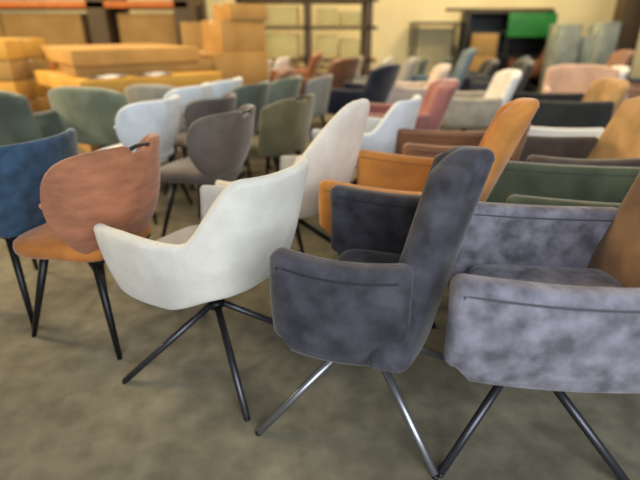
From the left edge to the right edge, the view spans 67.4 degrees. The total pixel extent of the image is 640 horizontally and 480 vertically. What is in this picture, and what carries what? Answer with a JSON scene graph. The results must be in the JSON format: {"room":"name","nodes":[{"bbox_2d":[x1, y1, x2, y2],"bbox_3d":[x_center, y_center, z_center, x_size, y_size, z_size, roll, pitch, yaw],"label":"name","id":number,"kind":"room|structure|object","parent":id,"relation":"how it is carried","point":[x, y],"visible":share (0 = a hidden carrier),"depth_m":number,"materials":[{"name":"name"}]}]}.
{"room":"furniture warehouse","nodes":[
{"label":"furniture warehouse","id":0,"kind":"room"},
{"bbox_2d":[0,89,639,479],"bbox_3d":[1.000,-1.383,6.499,24.000,0.100,19.000,0,24,0],"label":"floor","id":1,"kind":"structure","parent":0,"point":[67,412],"depth_m":1.85,"materials":[{"name":"concrete"}]},
{"bbox_2d":[0,90,62,145],"bbox_3d":[-2.562,-0.881,4.172,0.694,0.884,0.733,5,24,11],"label":"armchair","id":2,"kind":"object","parent":1,"relation":"on","point":[18,123],"visible":0.42,"depth_m":3.80,"materials":[{"name":"green fabric"}]},
{"bbox_2d":[0,128,92,326],"bbox_3d":[-1.512,-0.096,2.416,0.642,0.876,0.701,8,25,18],"label":"dining chair","id":3,"kind":"object","parent":1,"relation":"on","point":[23,166],"visible":0.56,"depth_m":2.16,"materials":[{"name":"blue fabric"}]},
{"bbox_2d":[13,133,159,359],"bbox_3d":[-0.999,-0.013,2.181,0.632,0.916,0.594,8,25,18],"label":"dining chair","id":4,"kind":"object","parent":1,"relation":"on","point":[116,187],"visible":0.93,"depth_m":1.91,"materials":[{"name":"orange fabric"}]},
{"bbox_2d":[47,86,128,146],"bbox_3d":[-1.857,-0.955,4.338,0.800,0.884,0.723,8,25,16],"label":"armchair","id":5,"kind":"object","parent":1,"relation":"on","point":[92,112],"visible":0.48,"depth_m":3.94,"materials":[{"name":"green fabric"}]},
{"bbox_2d":[78,144,99,152],"bbox_3d":[-2.440,-1.431,6.317,1.500,0.136,1.500,-18,29,-34],"label":"pallet","id":6,"kind":"object","parent":1,"relation":"on","point":[88,148],"visible":0.03,"depth_m":5.41,"materials":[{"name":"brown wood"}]},
{"bbox_3d":[-2.440,-1.575,6.253,1.505,0.171,1.500,-18,29,-34],"label":"carton","id":7,"kind":"object","parent":6,"relation":"on","visible":0},
{"bbox_3d":[-2.462,-1.747,6.198,1.455,0.181,1.500,-18,30,-35],"label":"carton","id":8,"kind":"object","parent":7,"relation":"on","visible":0},
{"bbox_3d":[-2.448,-1.892,6.070,1.505,0.181,1.450,-17,29,-33],"label":"carton","id":9,"kind":"object","parent":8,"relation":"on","visible":0},
{"bbox_2d":[33,69,221,92],"bbox_3d":[-2.355,-1.979,5.847,1.625,0.152,1.750,-20,31,-38],"label":"carton","id":10,"kind":"object","parent":9,"relation":"on","point":[53,78],"visible":0.48,"depth_m":5.31,"materials":[{"name":"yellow cardboard"}]},
{"bbox_2d":[83,74,126,78],"bbox_3d":[-2.255,-1.713,5.043,0.420,0.039,0.220,-21,31,-39],"label":"plastic film","id":11,"kind":"object","parent":10,"relation":"on","point":[110,75],"visible":0.96,"depth_m":5.04,"materials":[{"name":"white plastic"}]},
{"bbox_2d":[54,60,212,76],"bbox_3d":[-2.363,-2.202,6.026,1.565,0.103,1.400,-16,29,-32],"label":"carton","id":12,"kind":"object","parent":10,"relation":"on","point":[78,71],"visible":0.56,"depth_m":5.47,"materials":[{"name":"brown cardboard"}]},
{"bbox_2d":[40,44,199,66],"bbox_3d":[-2.502,-2.312,5.941,1.425,0.162,1.600,-18,29,-34],"label":"carton","id":13,"kind":"object","parent":12,"relation":"on","point":[105,54],"visible":1,"depth_m":5.40,"materials":[{"name":"cardboard"}]},
{"bbox_2d":[131,72,172,75],"bbox_3d":[-1.861,-1.838,5.325,0.420,0.039,0.220,-16,28,-31],"label":"plastic film","id":14,"kind":"object","parent":10,"relation":"on","point":[152,73],"visible":0.91,"depth_m":5.32,"materials":[{"name":"white plastic"}]},
{"bbox_2d":[0,0,207,69],"bbox_3d":[-4.422,-4.151,8.168,4.716,3.600,1.100,0,24,0],"label":"rack","id":15,"kind":"object","parent":1,"relation":"on","point":[102,17],"visible":0.34,"depth_m":7.80,"materials":[{"name":"brown metal"}]},
{"bbox_2d":[0,16,5,37],"bbox_3d":[-5.936,-3.556,8.433,1.220,0.761,0.750,0,24,0],"label":"cardboard box","id":16,"kind":"object","parent":15,"relation":"on","point":[2,34],"visible":0.02,"depth_m":8.06,"materials":[{"name":"brown cardboard"}]},
{"bbox_2d":[0,13,92,61],"bbox_3d":[-4.633,-3.556,8.433,1.337,0.761,0.750,0,24,0],"label":"cardboard box","id":17,"kind":"object","parent":15,"relation":"on","point":[55,28],"visible":0.41,"depth_m":8.03,"materials":[{"name":"brown cardboard"}]},
{"bbox_2d":[116,13,177,45],"bbox_3d":[-2.856,-3.556,8.433,1.038,0.761,0.750,0,24,0],"label":"cardboard box","id":18,"kind":"object","parent":15,"relation":"on","point":[134,28],"visible":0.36,"depth_m":8.03,"materials":[{"name":"brown cardboard"}]},
{"bbox_2d":[101,95,192,224],"bbox_3d":[-1.328,-0.630,3.615,0.641,0.876,0.605,8,25,18],"label":"dining chair","id":19,"kind":"object","parent":1,"relation":"on","point":[134,121],"visible":0.68,"depth_m":3.29,"materials":[{"name":"white fabric"}]},
{"bbox_2d":[124,84,182,156],"bbox_3d":[-1.619,-1.275,5.142,0.640,0.814,0.724,4,24,9],"label":"armchair","id":20,"kind":"object","parent":1,"relation":"on","point":[136,93],"visible":0.27,"depth_m":4.70,"materials":[{"name":"grey fabric"}]},
{"bbox_2d":[163,82,210,188],"bbox_3d":[-1.277,-0.975,4.390,0.641,0.876,0.605,8,25,16],"label":"dining chair","id":21,"kind":"object","parent":1,"relation":"on","point":[188,94],"visible":0.36,"depth_m":4.05,"materials":[{"name":"white fabric"}]},
{"bbox_2d":[180,22,203,49],"bbox_3d":[-1.956,-2.734,7.704,0.285,1.386,0.500,0,24,0],"label":"cardboard box","id":22,"kind":"object","parent":1,"relation":"on","point":[191,32],"visible":0.34,"depth_m":7.27,"materials":[{"name":"brown cardboard"}]},
{"bbox_2d":[163,93,236,195],"bbox_3d":[-0.994,-0.803,4.064,0.631,0.828,0.604,8,25,18],"label":"dining chair","id":23,"kind":"object","parent":1,"relation":"on","point":[195,110],"visible":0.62,"depth_m":3.71,"materials":[{"name":"grey fabric"}]},
{"bbox_2d":[93,155,308,421],"bbox_3d":[-0.406,0.110,1.914,0.740,0.911,0.678,14,27,28],"label":"armchair","id":24,"kind":"object","parent":1,"relation":"on","point":[243,221],"visible":0.94,"depth_m":1.61,"materials":[{"name":"white fabric"}]},
{"bbox_2d":[160,104,255,237],"bbox_3d":[-0.727,-0.436,3.181,0.622,0.876,0.611,8,25,18],"label":"dining chair","id":25,"kind":"object","parent":1,"relation":"on","point":[218,145],"visible":0.96,"depth_m":2.92,"materials":[{"name":"grey fabric"}]},
{"bbox_2d":[183,77,242,157],"bbox_3d":[-1.072,-1.181,4.854,0.641,0.876,0.605,8,25,16],"label":"dining chair","id":26,"kind":"object","parent":1,"relation":"on","point":[218,88],"visible":0.27,"depth_m":4.48,"materials":[{"name":"white fabric"}]},
{"bbox_2d":[230,80,271,177],"bbox_3d":[-0.767,-1.039,4.535,0.641,0.876,0.605,8,25,16],"label":"dining chair","id":27,"kind":"object","parent":1,"relation":"on","point":[257,95],"visible":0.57,"depth_m":4.22,"materials":[{"name":"green fabric"}]},
{"bbox_2d":[242,67,293,85],"bbox_3d":[-0.712,-1.631,5.851,0.807,0.887,0.646,3,24,7],"label":"armchair","id":28,"kind":"object","parent":1,"relation":"on","point":[288,72],"visible":0.09,"depth_m":5.48,"materials":[{"name":"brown fabric"}]},
{"bbox_2d":[268,60,271,78],"bbox_3d":[-1.042,-2.389,7.584,0.573,0.863,0.562,8,25,18],"label":"chair","id":29,"kind":"object","parent":1,"relation":"on","point":[269,61],"visible":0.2,"depth_m":7.41,"materials":[{"name":"white leather"}]},
{"bbox_2d":[240,94,314,177],"bbox_3d":[-0.364,-0.723,3.840,0.568,0.863,0.702,13,27,27],"label":"chair","id":30,"kind":"object","parent":1,"relation":"on","point":[285,124],"visible":0.85,"depth_m":3.54,"materials":[{"name":"green fabric"}]},
{"bbox_2d":[274,57,289,69],"bbox_3d":[-0.803,-2.712,8.309,0.573,0.863,0.562,6,25,14],"label":"chair","id":31,"kind":"object","parent":1,"relation":"on","point":[282,63],"visible":0.33,"depth_m":7.96,"materials":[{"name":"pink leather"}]},
{"bbox_2d":[267,75,301,105],"bbox_3d":[-0.497,-1.260,5.030,0.641,0.876,0.605,8,25,16],"label":"dining chair","id":32,"kind":"object","parent":1,"relation":"on","point":[286,88],"visible":0.4,"depth_m":4.67,"materials":[{"name":"green fabric"}]},
{"bbox_2d":[215,98,369,252],"bbox_3d":[-0.101,-0.303,2.726,0.722,1.004,0.734,13,27,27],"label":"armchair","id":33,"kind":"object","parent":1,"relation":"on","point":[333,154],"visible":0.37,"depth_m":2.40,"materials":[{"name":"beige fabric"}]},
{"bbox_2d":[269,52,322,100],"bbox_3d":[-0.377,-2.622,7.996,0.856,0.954,0.680,2,24,5],"label":"armchair","id":34,"kind":"object","parent":1,"relation":"on","point":[309,72],"visible":0.37,"depth_m":7.65,"materials":[{"name":"fabric"}]},
{"bbox_2d":[235,0,378,75],"bbox_3d":[-0.236,-4.537,9.036,2.582,3.600,1.000,0,24,0],"label":"rack","id":35,"kind":"object","parent":1,"relation":"on","point":[366,27],"visible":0.38,"depth_m":8.82,"materials":[{"name":"brown metal"}]},
{"bbox_2d":[264,6,298,25],"bbox_3d":[-0.907,-4.243,9.112,0.995,0.323,0.700,0,24,0],"label":"cardboard box","id":36,"kind":"object","parent":35,"relation":"on","point":[276,15],"visible":0.55,"depth_m":8.79,"materials":[{"name":"beige cardboard"}]},
{"bbox_2d":[265,34,299,57],"bbox_3d":[-0.907,-3.772,9.322,0.995,0.420,0.700,0,24,0],"label":"cardboard box","id":37,"kind":"object","parent":35,"relation":"on","point":[277,45],"visible":0.58,"depth_m":9.00,"materials":[{"name":"beige cardboard"}]},
{"bbox_2d":[271,64,299,69],"bbox_3d":[-0.907,-3.278,9.542,0.995,0.379,0.700,0,24,0],"label":"cardboard box","id":38,"kind":"object","parent":35,"relation":"on","point":[272,65],"visible":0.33,"depth_m":9.22,"materials":[{"name":"brown cardboard"}]},
{"bbox_2d":[268,56,374,58],"bbox_3d":[-0.236,-3.587,9.459,2.562,0.020,0.900,0,24,0],"label":"shelf","id":39,"kind":"object","parent":35,"relation":"attached to","point":[300,57],"depth_m":9.14,"materials":[{"name":"brown wood"}]},
{"bbox_2d":[317,65,327,72],"bbox_3d":[0.130,-3.264,9.548,0.402,0.349,0.700,0,24,0],"label":"cardboard box","id":40,"kind":"object","parent":35,"relation":"on","point":[322,68],"visible":0.06,"depth_m":9.18,"materials":[{"name":"beige cardboard"}]},
{"bbox_2d":[316,36,337,57],"bbox_3d":[0.130,-3.757,9.329,0.402,0.388,0.700,0,24,0],"label":"cardboard box","id":41,"kind":"object","parent":35,"relation":"on","point":[328,45],"visible":0.85,"depth_m":9.00,"materials":[{"name":"beige cardboard"}]},
{"bbox_2d":[316,8,337,25],"bbox_3d":[0.130,-4.232,9.117,0.402,0.298,0.700,0,24,0],"label":"cardboard box","id":42,"kind":"object","parent":35,"relation":"on","point":[324,16],"visible":1,"depth_m":8.80,"materials":[{"name":"beige cardboard"}]},
{"bbox_2d":[339,39,359,57],"bbox_3d":[0.565,-3.725,9.343,0.384,0.318,0.700,0,24,0],"label":"cardboard box","id":43,"kind":"object","parent":35,"relation":"on","point":[347,47],"visible":0.86,"depth_m":9.02,"materials":[{"name":"beige cardboard"}]},
{"bbox_2d":[339,11,360,25],"bbox_3d":[0.565,-4.207,9.128,0.384,0.244,0.700,0,24,0],"label":"cardboard box","id":44,"kind":"object","parent":35,"relation":"on","point":[346,18],"visible":1,"depth_m":8.81,"materials":[{"name":"beige cardboard"}]},
{"bbox_2d":[304,74,332,141],"bbox_3d":[-0.155,-1.394,5.347,0.574,0.863,0.562,11,26,23],"label":"chair","id":45,"kind":"object","parent":1,"relation":"on","point":[320,87],"visible":0.61,"depth_m":5.08,"materials":[{"name":"grey fabric"}]},
{"bbox_2d":[299,57,360,123],"bbox_3d":[0.092,-2.129,6.889,0.856,0.954,0.820,15,28,31],"label":"armchair","id":46,"kind":"object","parent":1,"relation":"on","point":[344,69],"visible":0.3,"depth_m":6.52,"materials":[{"name":"brown leather"}]},
{"bbox_2d":[356,57,362,75],"bbox_3d":[0.439,-2.712,8.309,0.573,0.863,0.562,6,25,14],"label":"chair","id":47,"kind":"object","parent":1,"relation":"on","point":[361,58],"visible":0.12,"depth_m":8.08,"materials":[{"name":"beige fabric"}]},
{"bbox_2d":[326,63,400,114],"bbox_3d":[0.480,-1.592,5.682,0.856,0.954,0.720,15,28,31],"label":"armchair","id":48,"kind":"object","parent":1,"relation":"on","point":[381,80],"visible":0.49,"depth_m":5.34,"materials":[{"name":"blue fabric"}]},
{"bbox_2d":[312,95,421,214],"bbox_3d":[0.377,-0.633,3.614,0.688,0.884,0.659,12,27,25],"label":"armchair","id":49,"kind":"object","parent":1,"relation":"on","point":[380,134],"visible":0.36,"depth_m":3.25,"materials":[{"name":"white fabric"}]},
{"bbox_2d":[255,146,494,479],"bbox_3d":[0.190,0.154,1.695,0.693,1.008,0.766,7,25,15],"label":"armchair","id":50,"kind":"object","parent":1,"relation":"on","point":[376,305],"visible":0.99,"depth_m":1.37,"materials":[{"name":"grey fabric"}]},
{"bbox_2d":[353,57,418,83],"bbox_3d":[0.876,-1.984,6.551,0.860,0.964,0.680,2,24,4],"label":"armchair","id":51,"kind":"object","parent":1,"relation":"on","point":[409,65],"visible":0.24,"depth_m":6.20,"materials":[{"name":"grey fabric"}]},
{"bbox_2d":[381,57,392,64],"bbox_3d":[0.957,-2.712,8.309,0.573,0.863,0.562,6,25,14],"label":"chair","id":52,"kind":"object","parent":1,"relation":"on","point":[389,60],"visible":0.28,"depth_m":7.93,"materials":[{"name":"beige fabric"}]},
{"bbox_2d":[368,78,459,130],"bbox_3d":[0.725,-0.921,4.201,0.869,0.934,0.680,2,24,4],"label":"armchair","id":53,"kind":"object","parent":1,"relation":"on","point":[438,97],"visible":0.3,"depth_m":3.88,"materials":[{"name":"fabric"}]},
{"bbox_2d":[386,64,451,103],"bbox_3d":[1.140,-1.684,5.925,0.846,0.924,0.680,2,24,4],"label":"armchair","id":54,"kind":"object","parent":1,"relation":"on","point":[402,91],"visible":0.28,"depth_m":5.58,"materials":[{"name":"beige fabric"}]},
{"bbox_2d":[416,57,428,74],"bbox_3d":[1.561,-2.712,8.309,0.573,0.863,0.562,6,25,14],"label":"chair","id":55,"kind":"object","parent":1,"relation":"on","point":[422,64],"visible":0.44,"depth_m":7.97,"materials":[{"name":"green fabric"}]},
{"bbox_2d":[319,98,539,328],"bbox_3d":[0.517,-0.173,2.372,0.878,1.054,0.720,8,25,18],"label":"armchair","id":56,"kind":"object","parent":1,"relation":"on","point":[376,171],"visible":0.34,"depth_m":2.17,"materials":[{"name":"fabric"}]},
{"bbox_2d":[408,22,463,73],"bbox_3d":[2.560,-4.128,10.805,1.084,1.413,0.700,0,24,0],"label":"worktable","id":57,"kind":"object","parent":1,"relation":"on","point":[411,24],"visible":0.58,"depth_m":10.43,"materials":[{"name":"black laminate"}]},
{"bbox_2d":[410,48,476,129],"bbox_3d":[1.691,-2.133,6.763,0.886,1.064,0.680,1,24,2],"label":"armchair","id":58,"kind":"object","parent":1,"relation":"on","point":[465,60],"visible":0.3,"depth_m":6.54,"materials":[{"name":"blue fabric"}]},
{"bbox_2d":[441,57,451,63],"bbox_3d":[1.940,-2.712,8.309,0.573,0.863,0.562,6,25,14],"label":"chair","id":59,"kind":"object","parent":1,"relation":"on","point":[447,60],"visible":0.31,"depth_m":7.94,"materials":[{"name":"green fabric"}]},
{"bbox_2d":[396,122,530,161],"bbox_3d":[0.898,-0.390,3.143,0.784,0.824,0.560,2,24,4],"label":"armchair","id":60,"kind":"object","parent":1,"relation":"on","point":[410,142],"visible":0.22,"depth_m":3.23,"materials":[{"name":"leather"}]},
{"bbox_2d":[448,59,499,77],"bbox_3d":[2.274,-2.328,7.421,0.831,0.884,0.680,1,24,2],"label":"armchair","id":61,"kind":"object","parent":1,"relation":"on","point":[488,67],"visible":0.24,"depth_m":7.09,"materials":[{"name":"grey fabric"}]},
{"bbox_2d":[442,69,521,130],"bbox_3d":[1.614,-1.301,5.053,0.819,0.934,0.680,1,24,2],"label":"armchair","id":62,"kind":"object","parent":1,"relation":"on","point":[467,109],"visible":0.74,"depth_m":4.73,"materials":[{"name":"white fabric"}]},
{"bbox_2d":[459,60,534,130],"bbox_3d":[2.345,-1.917,6.437,0.849,0.934,0.680,1,24,2],"label":"armchair","id":63,"kind":"object","parent":1,"relation":"on","point":[526,66],"visible":0.32,"depth_m":6.10,"materials":[{"name":"grey fabric"}]},
{"bbox_2d":[455,11,555,91],"bbox_3d":[3.947,-4.079,10.444,1.784,1.616,0.600,0,24,0],"label":"shelving unit","id":64,"kind":"object","parent":1,"relation":"on","point":[474,22],"visible":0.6,"depth_m":10.48,"materials":[{"name":"black metal"}]},
{"bbox_2d":[445,8,554,10],"bbox_3d":[3.771,-4.824,10.057,2.268,0.060,0.057,0,24,0],"label":"rail","id":65,"kind":"object","parent":64,"relation":"on","point":[447,9],"visible":0.91,"depth_m":10.03,"materials":[{"name":"brown metal"}]},
{"bbox_2d":[519,57,530,60],"bbox_3d":[3.269,-2.712,8.309,0.573,0.863,0.562,6,25,14],"label":"chair","id":66,"kind":"object","parent":1,"relation":"on","point":[523,58],"visible":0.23,"depth_m":8.16,"materials":[{"name":"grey fabric"}]},
{"bbox_2d":[507,47,545,92],"bbox_3d":[4.444,-3.545,10.007,0.874,1.004,0.680,1,24,2],"label":"armchair","id":67,"kind":"object","parent":1,"relation":"on","point":[537,70],"visible":0.32,"depth_m":9.99,"materials":[{"name":"brown fabric"}]},
{"bbox_2d":[502,13,557,69],"bbox_3d":[4.378,-3.929,10.155,0.985,1.577,0.070,0,24,0],"label":"panel","id":68,"kind":"object","parent":1,"relation":"on","point":[519,24],"visible":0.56,"depth_m":9.90,"materials":[{"name":"green laminate"}]},
{"bbox_2d":[437,172,639,479],"bbox_3d":[0.816,0.201,1.583,0.888,1.013,0.728,2,24,5],"label":"armchair","id":69,"kind":"object","parent":1,"relation":"on","point":[542,297],"visible":0.88,"depth_m":1.30,"materials":[{"name":"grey fabric"}]},
{"bbox_2d":[538,24,583,92],"bbox_3d":[4.614,-3.417,9.261,0.406,1.368,0.500,0,24,0],"label":"parcel","id":70,"kind":"object","parent":1,"relation":"on","point":[563,41],"visible":0.66,"depth_m":8.96,"materials":[{"name":"grey plastic"}]},
{"bbox_2d":[486,161,639,207],"bbox_3d":[1.349,-0.074,2.248,1.178,0.974,0.683,3,24,7],"label":"armchair","id":71,"kind":"object","parent":1,"relation":"on","point":[528,183],"visible":0.32,"depth_m":2.45,"materials":[{"name":"green fabric"}]},
{"bbox_2d":[528,126,604,138],"bbox_3d":[1.929,-0.505,3.623,0.744,0.644,0.547,1,24,2],"label":"armchair","id":72,"kind":"object","parent":1,"relation":"on","point":[535,131],"visible":0.16,"depth_m":3.68,"materials":[{"name":"white fabric"}]},
{"bbox_2d":[509,78,629,128],"bbox_3d":[2.467,-1.192,4.894,1.019,0.864,0.723,1,24,2],"label":"armchair","id":73,"kind":"object","parent":1,"relation":"on","point":[595,108],"visible":0.55,"depth_m":4.54,"materials":[{"name":"fabric"}]},
{"bbox_2d":[518,96,639,166],"bbox_3d":[1.565,-0.363,2.897,0.864,0.974,0.680,2,24,4],"label":"armchair","id":74,"kind":"object","parent":1,"relation":"on","point":[618,145],"visible":0.31,"depth_m":2.93,"materials":[{"name":"brown fabric"}]},
{"bbox_2d":[541,64,627,101],"bbox_3d":[2.974,-1.512,5.539,0.820,0.924,0.774,8,25,18],"label":"armchair","id":75,"kind":"object","parent":1,"relation":"on","point":[566,78],"visible":0.3,"depth_m":5.64,"materials":[{"name":"pink fabric"}]},
{"bbox_2d":[576,36,594,64],"bbox_3d":[5.097,-3.365,9.393,0.377,1.164,0.500,0,24,0],"label":"parcel","id":76,"kind":"object","parent":1,"relation":"on","point":[586,42],"visible":0.14,"depth_m":9.04,"materials":[{"name":"grey plastic"}]},
{"bbox_2d":[587,22,621,65],"bbox_3d":[5.280,-3.392,9.163,0.329,1.400,0.500,0,24,0],"label":"parcel","id":77,"kind":"object","parent":1,"relation":"on","point":[606,34],"visible":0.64,"depth_m":8.82,"materials":[{"name":"grey plastic"}]},
{"bbox_2d":[605,50,634,66],"bbox_3d":[4.323,-2.447,7.541,0.874,1.004,0.680,2,24,4],"label":"armchair","id":78,"kind":"object","parent":1,"relation":"on","point":[622,57],"visible":0.15,"depth_m":7.35,"materials":[{"name":"fabric"}]},
{"bbox_2d":[612,66,629,79],"bbox_3d":[3.408,-1.777,6.184,0.831,0.884,0.600,3,24,7],"label":"armchair","id":79,"kind":"object","parent":1,"relation":"on","point":[624,70],"visible":0.1,"depth_m":5.81,"materials":[{"name":"white fabric"}]},
{"bbox_2d":[625,78,639,82],"bbox_3d":[5.547,-2.712,8.309,0.574,0.863,0.562,6,25,14],"label":"chair","id":80,"kind":"object","parent":1,"relation":"on","point":[631,80],"visible":0.29,"depth_m":8.16,"materials":[{"name":"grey fabric"}]},
{"bbox_2d":[627,83,639,98],"bbox_3d":[3.944,-1.597,5.830,0.817,0.844,0.680,2,24,4],"label":"armchair","id":81,"kind":"object","parent":1,"relation":"on","point":[634,91],"visible":0.1,"depth_m":5.47,"materials":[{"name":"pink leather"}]},
{"bbox_3d":[-1.230,-1.753,6.827,0.765,0.304,0.800,-16,29,-32],"label":"cardboard box","id":82,"kind":"object","parent":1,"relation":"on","visible":0},
{"bbox_3d":[-1.230,-2.032,6.703,0.765,0.304,0.800,-16,29,-32],"label":"cardboard box","id":83,"kind":"object","parent":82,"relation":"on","visible":0},
{"bbox_2d":[199,50,268,84],"bbox_3d":[-1.230,-2.362,6.556,0.765,0.417,0.800,-16,29,-32],"label":"cardboard box","id":84,"kind":"object","parent":83,"relation":"on","point":[252,66],"visible":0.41,"depth_m":6.25,"materials":[{"name":"brown cardboard"}]},
{"bbox_2d":[201,20,265,51],"bbox_3d":[-1.150,-2.723,6.395,0.629,0.372,0.620,-16,28,-31],"label":"cardboard box","id":85,"kind":"object","parent":84,"relation":"on","point":[218,35],"visible":1,"depth_m":6.17,"materials":[{"name":"brown cardboard"}]},
{"bbox_2d":[213,3,266,19],"bbox_3d":[-1.049,-2.981,6.281,0.525,0.190,0.550,-15,28,-30],"label":"cardboard box","id":86,"kind":"object","parent":85,"relation":"on","point":[227,11],"visible":0.89,"depth_m":6.08,"materials":[{"name":"brown cardboard"}]},
{"bbox_3d":[3.194,-3.076,9.686,0.403,0.398,0.400,0,24,0],"label":"cardboard box","id":87,"kind":"object","parent":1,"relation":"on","visible":0},
{"bbox_2d":[468,56,495,77],"bbox_3d":[3.194,-3.441,9.524,0.403,0.398,0.400,0,24,0],"label":"cardboard box","id":88,"kind":"object","parent":87,"relation":"on","point":[477,61],"visible":0.29,"depth_m":9.30,"materials":[{"name":"brown cardboard"}]},
{"bbox_2d":[470,34,498,55],"bbox_3d":[3.194,-3.805,9.362,0.403,0.398,0.400,0,24,0],"label":"cardboard box","id":89,"kind":"object","parent":88,"relation":"on","point":[485,44],"visible":0.92,"depth_m":9.19,"materials":[{"name":"brown cardboard"}]},
{"bbox_3d":[-4.432,-1.553,6.424,1.505,0.228,0.900,0,24,0],"label":"carton","id":90,"kind":"object","parent":1,"relation":"on","visible":0},
{"bbox_2d":[28,94,51,112],"bbox_3d":[-4.432,-1.768,6.328,1.505,0.228,0.900,0,24,0],"label":"carton","id":91,"kind":"object","parent":90,"relation":"on","point":[41,103],"visible":0.3,"depth_m":6.32,"materials":[{"name":"cardboard"}]},
{"bbox_2d":[0,77,49,98],"bbox_3d":[-4.432,-1.983,6.232,1.505,0.228,0.900,0,24,0],"label":"carton","id":92,"kind":"object","parent":91,"relation":"on","point":[29,88],"visible":0.4,"depth_m":6.02,"materials":[{"name":"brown cardboard"}]},
{"bbox_2d":[0,57,50,80],"bbox_3d":[-4.432,-2.197,6.137,1.505,0.228,0.900,0,24,0],"label":"carton","id":93,"kind":"object","parent":92,"relation":"on","point":[17,69],"visible":0.71,"depth_m":5.92,"materials":[{"name":"brown cardboard"}]},
{"bbox_2d":[0,38,44,59],"bbox_3d":[-4.432,-2.412,6.041,1.505,0.228,0.900,0,24,0],"label":"carton","id":94,"kind":"object","parent":93,"relation":"on","point":[10,48],"visible":0.82,"depth_m":5.92,"materials":[{"name":"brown cardboard"}]},
{"bbox_2d":[0,0,639,77],"bbox_3d":[1.000,-5.990,10.578,24.000,5.000,0.200,0,24,0],"label":"wall","id":95,"kind":"structure","parent":0,"point":[392,18],"depth_m":10.90,"materials":[{"name":"beige paint"}]},
{"bbox_2d":[612,0,639,77],"bbox_3d":[5.883,-5.177,8.751,0.420,5.000,0.300,0,24,0],"label":"trim","id":96,"kind":"structure","parent":0,"point":[627,12],"depth_m":9.11,"materials":[{"name":"brown wood"}]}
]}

